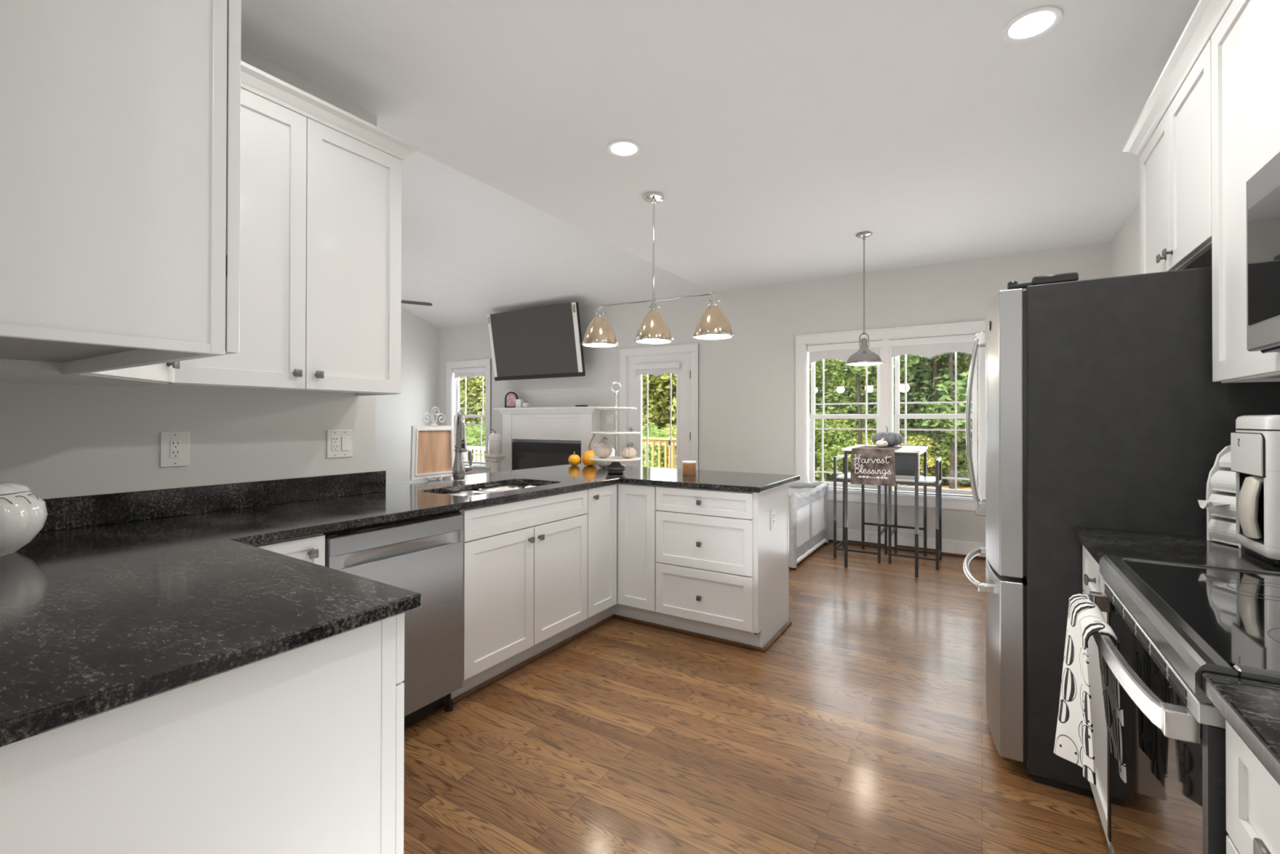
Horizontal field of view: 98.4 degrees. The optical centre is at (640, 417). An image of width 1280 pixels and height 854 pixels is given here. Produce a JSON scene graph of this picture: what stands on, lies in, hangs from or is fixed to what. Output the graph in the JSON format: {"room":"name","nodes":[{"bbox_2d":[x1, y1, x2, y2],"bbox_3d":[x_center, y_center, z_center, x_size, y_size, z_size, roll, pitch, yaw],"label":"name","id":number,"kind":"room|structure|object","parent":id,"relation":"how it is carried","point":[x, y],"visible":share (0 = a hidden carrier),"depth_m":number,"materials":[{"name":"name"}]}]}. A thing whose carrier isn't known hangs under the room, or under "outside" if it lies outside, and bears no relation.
{"room":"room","nodes":[
{"label":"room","id":0,"kind":"room"},
{"bbox_2d":[0,48,377,498],"bbox_3d":[-1.811,-0.112,2.073,0.140,2.785,1.665,0,0,32],"label":"wall","id":1,"kind":"structure","parent":0,"point":[57,440],"depth_m":2.06,"materials":[{"name":"paint"}]},
{"bbox_2d":[0,360,179,386],"bbox_3d":[-1.694,-0.642,1.547,0.614,1.064,0.622,0,0,32],"label":"upper cabinet","id":2,"kind":"object","parent":1,"relation":"attached to","point":[161,373],"visible":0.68,"depth_m":1.65,"materials":[{"name":"white wood"}]},
{"bbox_2d":[160,431,189,467],"bbox_3d":[-1.733,0.118,2.058,0.009,0.130,0.088,0,0,32],"label":"wall outlet","id":3,"kind":"object","parent":1,"relation":"attached to","point":[174,446],"visible":1,"depth_m":2.05,"materials":[{"name":"white plastic"}]},
{"bbox_2d":[169,440,181,457],"bbox_3d":[-1.730,0.118,2.057,0.002,0.066,0.033,0,0,32],"label":"receptacle","id":4,"kind":"object","parent":3,"relation":"attached to","point":[175,445],"depth_m":2.06,"materials":[{"name":"white plastic"}]},
{"bbox_2d":[39,470,386,532],"bbox_3d":[-1.697,0.314,2.104,0.019,0.104,1.578,0,0,32],"label":"backsplash","id":5,"kind":"structure","parent":1,"relation":"attached to","point":[89,510],"depth_m":2.10,"materials":[{"name":"black stone"}]},
{"bbox_2d":[168,60,419,395],"bbox_3d":[-1.402,-0.670,2.243,0.380,1.128,0.881,0,0,32],"label":"upper cabinet","id":6,"kind":"object","parent":1,"relation":"attached to","point":[321,206],"visible":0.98,"depth_m":2.16,"materials":[{"name":"white wood"}]},
{"bbox_2d":[326,429,352,457],"bbox_3d":[-1.406,0.122,2.586,0.010,0.130,0.121,0,0,32],"label":"wall outlet","id":7,"kind":"object","parent":1,"relation":"attached to","point":[339,442],"visible":1,"depth_m":2.58,"materials":[{"name":"white plastic"}]},
{"bbox_2d":[331,436,338,451],"bbox_3d":[-1.417,0.122,2.566,0.002,0.066,0.033,0,0,32],"label":"receptacle","id":8,"kind":"object","parent":7,"relation":"attached to","point":[335,440],"depth_m":2.56,"materials":[{"name":"white plastic"}]},
{"bbox_2d":[375,306,438,483],"bbox_3d":[-5.675,-1.008,5.517,0.150,4.600,8.620,0,0,32],"label":"wall","id":9,"kind":"structure","parent":0,"point":[396,415],"depth_m":8.67,"materials":[{"name":"paint"}]},
{"bbox_2d":[240,0,1211,327],"bbox_3d":[-1.966,-2.336,3.266,8.830,1.740,8.870,0,0,32],"label":"ceiling","id":10,"kind":"structure","parent":0,"point":[772,135],"depth_m":2.87,"materials":[{"name":"paint"}]},
{"bbox_2d":[400,299,432,306],"bbox_3d":[-2.983,-1.742,5.993,1.278,1.082,1.262,0,0,32],"label":"ceiling fan","id":11,"kind":"object","parent":10,"relation":"hanging from","point":[402,301],"visible":0.05,"depth_m":6.25,"materials":[{"name":"grey metal"}]},
{"bbox_2d":[606,139,640,157],"bbox_3d":[-0.092,-1.494,3.074,0.192,0.005,0.192,0,0,32],"label":"recessed light","id":12,"kind":"object","parent":10,"relation":"in","point":[622,148],"visible":1,"depth_m":3.07,"materials":[{"name":"white plastic"}]},
{"bbox_2d":[581,191,735,347],"bbox_3d":[0.094,-1.002,3.722,1.118,0.981,0.260,0,0,28],"label":"linear pendant","id":13,"kind":"object","parent":10,"relation":"hanging from","point":[713,324],"visible":1,"depth_m":3.66,"materials":[{"name":"silver metal"}]},
{"bbox_2d":[583,342,615,346],"bbox_3d":[-0.287,-0.517,3.919,0.234,0.005,0.234,0,0,32],"label":"diffuser","id":14,"kind":"object","parent":13,"relation":"attached to","point":[587,344],"depth_m":3.91,"materials":[{"name":"beige glass"}]},
{"bbox_2d":[594,306,605,317],"bbox_3d":[-0.287,-0.746,3.916,0.081,0.078,0.082,0,0,32],"label":"socket","id":15,"kind":"object","parent":13,"relation":"attached to","point":[599,312],"depth_m":3.90,"materials":[{"name":"silver metal"}]},
{"bbox_2d":[636,338,670,343],"bbox_3d":[0.089,-0.517,3.722,0.234,0.005,0.234,0,0,32],"label":"diffuser","id":16,"kind":"object","parent":13,"relation":"attached to","point":[638,340],"depth_m":3.71,"materials":[{"name":"beige glass"}]},
{"bbox_2d":[648,302,660,312],"bbox_3d":[0.089,-0.747,3.719,0.081,0.078,0.082,0,0,32],"label":"socket","id":17,"kind":"object","parent":13,"relation":"attached to","point":[653,307],"depth_m":3.70,"materials":[{"name":"silver metal"}]},
{"bbox_2d":[695,334,731,339],"bbox_3d":[0.465,-0.517,3.524,0.234,0.005,0.234,0,0,32],"label":"diffuser","id":18,"kind":"object","parent":13,"relation":"attached to","point":[697,336],"depth_m":3.52,"materials":[{"name":"beige glass"}]},
{"bbox_2d":[707,294,719,306],"bbox_3d":[0.466,-0.747,3.522,0.081,0.078,0.082,0,0,32],"label":"socket","id":19,"kind":"object","parent":13,"relation":"attached to","point":[713,300],"depth_m":3.50,"materials":[{"name":"silver metal"}]},
{"bbox_2d":[845,231,884,365],"bbox_3d":[1.810,-0.953,4.466,0.287,1.066,0.290,0,0,32],"label":"pendant light","id":20,"kind":"object","parent":10,"relation":"hanging from","point":[864,356],"visible":1,"depth_m":4.42,"materials":[{"name":"silver metal"}]},
{"bbox_2d":[848,362,880,365],"bbox_3d":[1.809,-0.429,4.468,0.262,0.018,0.262,0,0,32],"label":"diffuser","id":21,"kind":"object","parent":20,"relation":"attached to","point":[849,363],"depth_m":4.41,"materials":[{"name":"beige glass"}]},
{"bbox_2d":[1001,5,1062,42],"bbox_3d":[1.492,-1.496,2.108,0.192,0.005,0.192,0,0,32],"label":"recessed light","id":22,"kind":"object","parent":10,"relation":"in","point":[1033,24],"visible":1,"depth_m":2.10,"materials":[{"name":"white plastic"}]},
{"bbox_2d":[403,542,1109,853],"bbox_3d":[-1.972,1.336,3.247,8.830,0.100,8.870,0,0,32],"label":"floor","id":23,"kind":"structure","parent":0,"point":[863,727],"depth_m":2.17,"materials":[{"name":"brown wood"}]},
{"bbox_2d":[0,612,404,853],"bbox_3d":[-1.039,0.835,1.139,0.944,0.883,0.632,0,0,32],"label":"base cabinet","id":24,"kind":"object","parent":23,"relation":"on","point":[300,750],"visible":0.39,"depth_m":0.89,"materials":[{"name":"white wood"}]},
{"bbox_2d":[0,463,799,746],"bbox_3d":[-0.652,0.334,2.603,1.875,0.134,3.530,0,0,32],"label":"countertop","id":25,"kind":"structure","parent":24,"relation":"on","point":[120,599],"depth_m":1.22,"materials":[{"name":"black stone"}]},
{"bbox_2d":[0,481,48,556],"bbox_3d":[-1.740,0.256,1.446,0.253,0.212,0.253,0,0,32],"label":"vase","id":26,"kind":"object","parent":25,"relation":"on","point":[24,514],"visible":1,"depth_m":1.45,"materials":[{"name":"white ceramic"}]},
{"bbox_2d":[409,406,454,479],"bbox_3d":[-1.244,0.154,3.319,0.091,0.437,0.310,0,0,32],"label":"framed board","id":27,"kind":"object","parent":25,"relation":"on","point":[432,446],"visible":1,"depth_m":3.31,"materials":[{"name":"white wood"}]},
{"bbox_2d":[452,410,472,484],"bbox_3d":[-1.003,0.167,3.087,0.101,0.410,0.213,0,0,-7],"label":"kitchen faucet","id":28,"kind":"object","parent":25,"relation":"on","point":[459,469],"visible":1,"depth_m":3.08,"materials":[{"name":"silver metal"}]},
{"bbox_2d":[442,484,542,495],"bbox_3d":[-0.784,0.500,2.998,0.387,0.191,0.737,0,0,32],"label":"sink","id":29,"kind":"object","parent":25,"relation":"in","point":[486,490],"visible":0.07,"depth_m":3.18,"materials":[{"name":"silver metal"}]},
{"bbox_2d":[568,451,580,465],"bbox_3d":[-0.521,0.323,4.362,0.093,0.112,0.094,0,0,32],"label":"gourd","id":30,"kind":"object","parent":25,"relation":"on","point":[574,460],"visible":1,"depth_m":4.33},
{"bbox_2d":[582,434,596,466],"bbox_3d":[-0.396,0.253,4.356,0.128,0.253,0.128,0,0,32],"label":"gourd","id":31,"kind":"object","parent":25,"relation":"on","point":[588,454],"visible":0.85,"depth_m":4.31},
{"bbox_2d":[594,447,614,467],"bbox_3d":[-0.264,0.285,4.180,0.165,0.186,0.165,0,0,32],"label":"pumpkin","id":32,"kind":"object","parent":25,"relation":"on","point":[602,464],"visible":0.3,"depth_m":4.12,"materials":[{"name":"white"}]},
{"bbox_2d":[589,382,642,473],"bbox_3d":[-0.166,0.068,3.745,0.356,0.618,0.356,0,0,32],"label":"tiered stand","id":33,"kind":"object","parent":25,"relation":"on","point":[615,467],"visible":0.98,"depth_m":3.69,"materials":[{"name":"silver metal"}]},
{"bbox_2d":[593,436,613,457],"bbox_3d":[-0.255,0.202,3.764,0.132,0.143,0.133,0,0,32],"label":"pumpkin","id":34,"kind":"object","parent":33,"relation":"on","point":[602,449],"visible":1,"depth_m":3.72,"materials":[{"name":"beige ceramic"}]},
{"bbox_2d":[620,444,636,457],"bbox_3d":[-0.080,0.226,3.732,0.106,0.096,0.106,0,0,32],"label":"pumpkin","id":35,"kind":"object","parent":33,"relation":"on","point":[627,452],"visible":1,"depth_m":3.69,"materials":[{"name":"white ceramic"}]},
{"bbox_2d":[682,460,696,475],"bbox_3d":[0.324,0.333,3.647,0.091,0.089,0.091,0,0,32],"label":"candle jar","id":36,"kind":"object","parent":25,"relation":"on","point":[689,467],"visible":1,"depth_m":3.61,"materials":[{"name":"brown glass"}]},
{"bbox_2d":[252,533,324,566],"bbox_3d":[-1.583,0.837,1.661,0.619,0.883,0.950,0,0,32],"label":"base cabinet","id":37,"kind":"object","parent":23,"relation":"on","point":[311,548],"visible":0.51,"depth_m":1.85,"materials":[{"name":"white wood"}]},
{"bbox_2d":[323,510,463,726],"bbox_3d":[-1.171,0.846,2.320,0.568,0.872,0.587,0,0,32],"label":"dishwasher","id":38,"kind":"object","parent":23,"relation":"on","point":[423,555],"visible":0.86,"depth_m":2.25,"materials":[{"name":"silver metal"}]},
{"bbox_2d":[484,454,505,472],"bbox_3d":[-2.071,0.920,7.876,0.240,0.780,0.240,0,0,32],"label":"pedestal","id":39,"kind":"object","parent":23,"relation":"on","point":[495,460],"visible":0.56,"depth_m":7.82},
{"bbox_2d":[488,429,502,454],"bbox_3d":[-2.070,0.347,7.879,0.184,0.364,0.184,0,0,32],"label":"jar","id":40,"kind":"object","parent":39,"relation":"on","point":[495,446],"visible":1,"depth_m":7.81,"materials":[{"name":"white ceramic"}]},
{"bbox_2d":[440,483,587,699],"bbox_3d":[-0.794,0.845,2.968,0.649,0.883,0.903,0,0,32],"label":"base cabinet","id":41,"kind":"object","parent":23,"relation":"on","point":[525,560],"visible":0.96,"depth_m":2.74,"materials":[{"name":"white wood"}]},
{"bbox_2d":[493,406,608,471],"bbox_3d":[-1.288,0.584,7.718,1.900,1.452,0.249,0,0,32],"label":"fireplace mantel","id":42,"kind":"object","parent":23,"relation":"on","point":[560,424],"visible":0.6,"depth_m":7.62,"materials":[{"name":"white wood"}]},
{"bbox_2d":[504,391,518,407],"bbox_3d":[-1.881,-0.259,8.059,0.210,0.235,0.020,0,0,18],"label":"arched frame","id":43,"kind":"object","parent":42,"relation":"on","point":[510,397],"visible":0.94,"depth_m":8.06,"materials":[{"name":"black plastic"}]},
{"bbox_2d":[506,392,515,406],"bbox_3d":[-1.880,-0.257,8.060,0.167,0.200,0.006,0,0,18],"label":"artwork","id":44,"kind":"object","parent":43,"relation":"attached to","point":[510,397],"depth_m":8.06},
{"bbox_2d":[511,441,581,470],"bbox_3d":[-1.291,0.683,7.713,1.260,0.655,0.139,0,0,32],"label":"electric fireplace","id":45,"kind":"object","parent":42,"relation":"in","point":[525,455],"visible":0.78,"depth_m":7.69,"materials":[{"name":"black glass"}]},
{"bbox_2d":[493,406,608,413],"bbox_3d":[-1.287,-0.098,7.721,1.900,0.088,0.249,0,0,32],"label":"shelf","id":46,"kind":"object","parent":42,"relation":"attached to","point":[560,410],"depth_m":7.55,"materials":[{"name":"white wood"}]},
{"bbox_2d":[451,613,765,704],"bbox_3d":[-0.081,1.276,2.759,1.017,0.020,1.297,0,0,32],"label":"trim","id":47,"kind":"structure","parent":23,"relation":"on","point":[504,673],"depth_m":3.12,"materials":[{"name":"wood"}]},
{"bbox_2d":[575,482,662,634],"bbox_3d":[-0.229,0.849,3.653,0.892,0.883,0.854,0,0,32],"label":"base cabinet","id":48,"kind":"object","parent":23,"relation":"on","point":[621,562],"visible":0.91,"depth_m":3.38,"materials":[{"name":"white wood"}]},
{"bbox_2d":[655,483,788,647],"bbox_3d":[0.502,0.849,3.380,0.637,0.883,0.601,0,0,32],"label":"base cabinet","id":49,"kind":"object","parent":23,"relation":"on","point":[722,571],"visible":0.98,"depth_m":3.15,"materials":[{"name":"white wood"}]},
{"bbox_2d":[770,508,775,529],"bbox_3d":[0.771,0.590,3.204,0.009,0.116,0.072,0,0,32],"label":"wall outlet","id":50,"kind":"object","parent":49,"relation":"attached to","point":[772,511],"visible":1,"depth_m":3.19,"materials":[{"name":"white plastic"}]},
{"bbox_2d":[764,620,791,650],"bbox_3d":[0.813,1.280,3.257,0.018,0.020,0.487,0,0,32],"label":"trim","id":51,"kind":"structure","parent":23,"relation":"on","point":[780,633],"depth_m":3.23,"materials":[{"name":"wood"}]},
{"bbox_2d":[788,480,828,569],"bbox_3d":[1.221,0.976,5.457,0.985,0.652,1.220,0,0,32],"label":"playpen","id":52,"kind":"object","parent":23,"relation":"on","point":[808,502],"visible":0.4,"depth_m":5.16,"materials":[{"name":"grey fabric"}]},
{"bbox_2d":[833,454,887,563],"bbox_3d":[2.080,0.835,5.213,0.405,0.935,0.428,0,0,32],"label":"bar stool","id":53,"kind":"object","parent":23,"relation":"on","point":[840,477],"visible":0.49,"depth_m":5.13,"materials":[{"name":"black metal"}]},
{"bbox_2d":[840,444,928,577],"bbox_3d":[2.222,0.786,4.999,0.620,1.030,0.870,0,0,32],"label":"bar table","id":54,"kind":"object","parent":23,"relation":"on","point":[905,450],"visible":0.88,"depth_m":4.79,"materials":[{"name":"black metal"}]},
{"bbox_2d":[849,445,902,486],"bbox_3d":[2.109,0.417,4.898,0.360,0.304,0.623,0,0,32],"label":"table runner","id":55,"kind":"object","parent":54,"relation":"on","point":[870,464],"visible":0.98,"depth_m":4.64,"materials":[{"name":"fabric"}]},
{"bbox_2d":[871,425,903,446],"bbox_3d":[2.273,0.166,5.083,0.266,0.198,0.270,0,0,32],"label":"pumpkin","id":56,"kind":"object","parent":55,"relation":"on","point":[893,438],"visible":0.84,"depth_m":4.99,"materials":[{"name":"grey ceramic"}]},
{"bbox_2d":[888,457,942,569],"bbox_3d":[2.485,0.834,4.992,0.395,0.935,0.418,0,0,32],"label":"bar stool","id":57,"kind":"object","parent":23,"relation":"on","point":[935,481],"visible":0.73,"depth_m":4.91,"materials":[{"name":"black metal"}]},
{"bbox_2d":[894,454,919,478],"bbox_3d":[2.386,0.422,5.008,0.260,0.250,0.042,0,0,32],"label":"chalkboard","id":58,"kind":"object","parent":57,"relation":"on","point":[904,464],"visible":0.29,"depth_m":4.99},
{"bbox_2d":[1082,545,1109,847],"bbox_3d":[1.621,0.841,1.488,0.666,0.883,0.508,0,0,32],"label":"base cabinet","id":59,"kind":"object","parent":23,"relation":"on","point":[1091,576],"visible":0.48,"depth_m":1.67,"materials":[{"name":"white wood"}]},
{"bbox_2d":[1074,526,1279,572],"bbox_3d":[1.623,0.332,1.490,0.661,0.132,0.520,0,0,32],"label":"countertop","id":60,"kind":"structure","parent":59,"relation":"on","point":[1099,542],"depth_m":1.56,"materials":[{"name":"black stone"}]},
{"bbox_2d":[1197,444,1242,548],"bbox_3d":[1.730,0.222,1.602,0.180,0.291,0.100,0,0,4],"label":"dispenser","id":61,"kind":"object","parent":60,"relation":"on","point":[1220,504],"visible":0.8,"depth_m":1.62,"materials":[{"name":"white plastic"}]},
{"bbox_2d":[1231,414,1279,566],"bbox_3d":[1.722,0.180,1.378,0.328,0.373,0.224,0,0,32],"label":"coffee maker","id":62,"kind":"object","parent":60,"relation":"on","point":[1255,443],"visible":1,"depth_m":1.41,"materials":[{"name":"white plastic"}]},
{"bbox_2d":[963,266,1279,798],"bbox_3d":[1.846,0.394,2.198,0.969,1.785,0.912,0,0,32],"label":"refrigerator","id":63,"kind":"object","parent":23,"relation":"on","point":[1104,409],"visible":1,"depth_m":1.90,"materials":[{"name":"black metal"}]},
{"bbox_2d":[1088,554,1279,853],"bbox_3d":[1.254,0.801,0.961,0.707,0.896,0.759,0,0,32],"label":"electric range","id":64,"kind":"object","parent":23,"relation":"on","point":[1173,624],"visible":0.87,"depth_m":0.99,"materials":[{"name":"black glass"}]},
{"bbox_2d":[1053,593,1126,784],"bbox_3d":[1.018,0.645,1.264,0.102,0.414,0.317,0,0,32],"label":"kitchen towel","id":65,"kind":"object","parent":64,"relation":"hanging from","point":[1074,739],"visible":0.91,"depth_m":1.25,"materials":[{"name":"white fabric"}]},
{"bbox_2d":[1225,719,1279,853],"bbox_3d":[0.977,0.834,0.445,0.666,0.883,0.392,0,0,32],"label":"base cabinet","id":66,"kind":"object","parent":23,"relation":"on","point":[1252,793],"visible":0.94,"depth_m":0.71,"materials":[{"name":"white wood"}]},
{"bbox_2d":[1202,672,1279,785],"bbox_3d":[0.876,0.325,0.279,0.661,0.132,0.799,0,0,32],"label":"countertop","id":67,"kind":"structure","parent":66,"relation":"on","point":[1251,708],"depth_m":0.69,"materials":[{"name":"black stone"}]},
{"bbox_2d":[437,240,1111,542],"bbox_3d":[0.342,-0.091,6.952,8.580,2.800,0.150,0,0,32],"label":"wall","id":68,"kind":"structure","parent":0,"point":[747,379],"depth_m":6.17,"materials":[{"name":"paint"}]},
{"bbox_2d":[446,358,491,473],"bbox_3d":[-2.703,-0.012,8.783,1.045,1.781,0.160,0,0,32],"label":"window","id":69,"kind":"structure","parent":68,"relation":"in","point":[453,407],"depth_m":8.76,"materials":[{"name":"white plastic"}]},
{"bbox_2d":[453,366,485,378],"bbox_3d":[-2.706,-0.704,8.780,0.755,0.165,0.065,0,0,32],"label":"valance","id":70,"kind":"object","parent":69,"relation":"attached to","point":[473,371],"visible":0.98,"depth_m":8.76,"materials":[{"name":"fabric"}]},
{"bbox_2d":[487,302,585,380],"bbox_3d":[-1.421,-1.017,7.716,1.651,0.954,0.406,0,0,32],"label":"television","id":71,"kind":"object","parent":68,"relation":"attached to","point":[546,341],"visible":1,"depth_m":7.57,"materials":[{"name":"black plastic"}]},
{"bbox_2d":[633,362,679,377],"bbox_3d":[0.200,-0.594,6.924,0.650,0.165,0.065,0,0,32],"label":"valance","id":72,"kind":"object","parent":68,"relation":"attached to","point":[655,369],"visible":1,"depth_m":6.90,"materials":[{"name":"fabric"}]},
{"bbox_2d":[619,342,698,469],"bbox_3d":[0.235,0.208,6.964,1.135,2.201,0.178,0,0,32],"label":"door","id":73,"kind":"structure","parent":68,"relation":"in","point":[687,354],"depth_m":6.87,"materials":[{"name":"white wood"}]},
{"bbox_2d":[795,320,986,511],"bbox_3d":[2.488,-0.013,5.583,1.850,1.766,0.165,0,0,32],"label":"window","id":74,"kind":"structure","parent":68,"relation":"in","point":[884,415],"depth_m":5.56,"materials":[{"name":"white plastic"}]},
{"bbox_2d":[807,333,975,364],"bbox_3d":[2.483,-0.678,5.578,1.566,0.205,0.065,0,0,32],"label":"valance","id":75,"kind":"object","parent":74,"relation":"attached to","point":[928,347],"visible":0.82,"depth_m":5.47,"materials":[{"name":"fabric"}]},
{"bbox_2d":[827,527,986,556],"bbox_3d":[2.319,1.222,5.626,3.825,0.125,0.016,0,0,32],"label":"baseboard","id":76,"kind":"structure","parent":68,"relation":"attached to","point":[961,547],"depth_m":5.41,"materials":[{"name":"white wood"}]},
{"bbox_2d":[828,539,986,559],"bbox_3d":[2.310,1.294,5.611,3.825,0.022,0.018,0,0,32],"label":"trim","id":77,"kind":"structure","parent":68,"relation":"attached to","point":[829,540],"depth_m":5.38,"materials":[{"name":"wood"}]},
{"bbox_2d":[1111,200,1140,276],"bbox_3d":[1.741,-0.113,0.936,0.120,2.785,8.620,0,0,32],"label":"wall","id":78,"kind":"structure","parent":0,"point":[1126,244],"depth_m":4.10,"materials":[{"name":"paint"}]},
{"bbox_2d":[1122,23,1212,274],"bbox_3d":[2.115,-0.890,2.021,0.380,0.680,0.942,0,0,32],"label":"upper cabinet","id":79,"kind":"object","parent":78,"relation":"attached to","point":[1171,137],"visible":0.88,"depth_m":1.97,"materials":[{"name":"white wood"}]},
{"bbox_2d":[1187,0,1279,382],"bbox_3d":[1.739,-0.670,1.411,0.380,1.128,0.489,0,0,32],"label":"upper cabinet","id":80,"kind":"object","parent":78,"relation":"attached to","point":[1245,34],"visible":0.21,"depth_m":1.54,"materials":[{"name":"white wood"}]},
{"bbox_3d":[-1.492,-0.118,0.973,1.560,2.785,0.128,0,0,32],"label":"wall","id":81,"kind":"structure","parent":0,"visible":0},
{"bbox_2d":[0,0,241,375],"bbox_3d":[-1.114,-0.674,1.054,0.905,1.133,0.394,0,0,32],"label":"upper cabinet","id":82,"kind":"object","parent":81,"relation":"attached to","point":[120,120],"visible":1,"depth_m":0.84,"materials":[{"name":"white wood"}]},
{"label":"outside","id":83,"kind":"structure","parent":0,"visible":0},
{"bbox_2d":[814,471,977,495],"bbox_3d":[8.927,2.310,33.502,70.000,0.200,53.580,0,0,32],"label":"ground","id":84,"kind":"structure","parent":83,"point":[944,485],"depth_m":17.10,"materials":[{"name":"green plant"}]},
{"bbox_2d":[459,375,485,427],"bbox_3d":[-5.317,-0.861,21.829,5.619,5.986,5.403,0,0,-27],"label":"tree","id":85,"kind":"object","parent":84,"relation":"on","point":[474,382],"visible":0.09,"depth_m":20.61,"materials":[{"name":"green plant"}]},
{"bbox_2d":[459,381,485,426],"bbox_3d":[-8.565,-1.642,22.386,6.168,7.544,6.661,0,0,2],"label":"tree","id":86,"kind":"object","parent":84,"relation":"on","point":[468,400],"visible":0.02,"depth_m":21.07,"materials":[{"name":"green plant"}]},
{"bbox_2d":[463,409,484,464],"bbox_3d":[-5.662,0.950,15.460,2.727,2.747,2.755,0,0,40],"label":"bush","id":87,"kind":"object","parent":84,"relation":"on","point":[470,441],"visible":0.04,"depth_m":15.39,"materials":[{"name":"green plant"}]},
{"bbox_2d":[464,418,485,461],"bbox_3d":[-4.670,1.022,16.439,2.597,2.590,2.571,0,0,37],"label":"bush","id":88,"kind":"object","parent":84,"relation":"on","point":[477,427],"visible":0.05,"depth_m":15.93,"materials":[{"name":"green plant"}]},
{"bbox_2d":[465,445,485,465],"bbox_3d":[-4.141,1.303,11.948,4.500,1.550,0.120,0,0,32],"label":"railing","id":89,"kind":"object","parent":84,"relation":"on","point":[474,448],"visible":0.03,"depth_m":11.47,"materials":[{"name":"wood"}]},
{"bbox_2d":[642,436,675,468],"bbox_3d":[-0.018,1.208,8.727,4.000,1.718,2.408,0,0,32],"label":"railing","id":90,"kind":"object","parent":84,"relation":"on","point":[665,442],"visible":0.06,"depth_m":9.68,"materials":[{"name":"beige wood"}]},
{"bbox_2d":[642,373,676,433],"bbox_3d":[1.836,-1.050,19.030,5.738,6.357,5.968,0,0,-35],"label":"tree","id":91,"kind":"object","parent":84,"relation":"on","point":[666,376],"visible":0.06,"depth_m":18.30,"materials":[{"name":"green plant"}]},
{"bbox_2d":[642,373,676,434],"bbox_3d":[-0.530,-0.619,19.739,4.958,5.494,5.157,0,0,1],"label":"tree","id":92,"kind":"object","parent":84,"relation":"on","point":[644,396],"visible":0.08,"depth_m":18.71,"materials":[{"name":"green plant"}]},
{"bbox_2d":[642,416,676,468],"bbox_3d":[0.268,1.030,14.453,2.544,2.562,2.570,0,0,-23],"label":"bush","id":93,"kind":"object","parent":84,"relation":"on","point":[656,433],"visible":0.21,"depth_m":14.09,"materials":[{"name":"green plant"}]},
{"bbox_2d":[809,400,869,480],"bbox_3d":[6.304,0.757,19.108,3.275,3.299,3.308,0,0,10],"label":"bush","id":94,"kind":"object","parent":84,"relation":"on","point":[841,442],"visible":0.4,"depth_m":18.14,"materials":[{"name":"green plant"}]},
{"bbox_2d":[855,365,862,444],"bbox_3d":[7.108,-1.498,17.950,0.220,7.254,0.143,0,0,32],"label":"slender tree","id":95,"kind":"object","parent":84,"relation":"on","point":[858,384],"visible":0.17,"depth_m":17.90,"materials":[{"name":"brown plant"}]},
{"bbox_2d":[826,409,913,458],"bbox_3d":[7.772,0.735,18.887,3.361,3.243,3.485,0,0,-39],"label":"bush","id":96,"kind":"object","parent":84,"relation":"on","point":[869,434],"visible":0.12,"depth_m":18.43,"materials":[{"name":"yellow plant"}]},
{"bbox_2d":[809,358,939,441],"bbox_3d":[7.707,-1.138,20.619,5.863,6.568,5.866,0,0,14],"label":"tree","id":97,"kind":"object","parent":84,"relation":"on","point":[837,373],"visible":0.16,"depth_m":18.88,"materials":[{"name":"green plant"}]},
{"bbox_2d":[816,351,977,454],"bbox_3d":[9.506,-2.068,18.604,7.428,8.413,6.878,0,0,-25],"label":"tree","id":98,"kind":"object","parent":84,"relation":"on","point":[925,408],"visible":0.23,"depth_m":17.29,"materials":[{"name":"green plant"}]},
{"bbox_2d":[900,430,960,484],"bbox_3d":[8.755,1.074,17.760,2.629,2.447,2.536,0,0,-33],"label":"bush","id":99,"kind":"object","parent":84,"relation":"on","point":[918,442],"visible":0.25,"depth_m":17.06,"materials":[{"name":"yellow plant"}]},
{"bbox_2d":[932,355,940,476],"bbox_3d":[9.138,-1.500,17.050,0.220,7.254,0.143,0,0,32],"label":"slender tree","id":100,"kind":"object","parent":84,"relation":"on","point":[934,362],"visible":0.33,"depth_m":17.02,"materials":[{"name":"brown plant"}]},
{"bbox_2d":[911,351,977,422],"bbox_3d":[11.858,-0.909,18.886,5.508,6.103,5.729,0,0,-25],"label":"tree","id":101,"kind":"object","parent":84,"relation":"on","point":[966,367],"visible":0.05,"depth_m":17.97,"materials":[{"name":"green plant"}]},
{"bbox_2d":[914,403,977,486],"bbox_3d":[10.227,0.805,17.606,3.188,3.179,3.156,0,0,-8],"label":"bush","id":102,"kind":"object","parent":84,"relation":"on","point":[962,471],"visible":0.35,"depth_m":16.95,"materials":[{"name":"green plant"}]},
{"bbox_2d":[948,351,955,488],"bbox_3d":[9.311,-1.503,16.473,0.220,7.254,0.143,0,0,32],"label":"slender tree","id":103,"kind":"object","parent":84,"relation":"on","point":[952,473],"visible":0.46,"depth_m":16.43,"materials":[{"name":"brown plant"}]},
{"bbox_3d":[1.410,-0.902,0.878,0.380,0.671,0.758,0,0,32],"label":"upper cabinet","id":104,"kind":"object","parent":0,"visible":0},
{"bbox_2d":[1246,151,1279,352],"bbox_3d":[1.382,-0.358,0.892,0.434,0.410,0.755,0,0,32],"label":"microwave","id":105,"kind":"object","parent":104,"relation":"attached to","point":[1263,188],"visible":1,"depth_m":1.22,"materials":[{"name":"black glass"}]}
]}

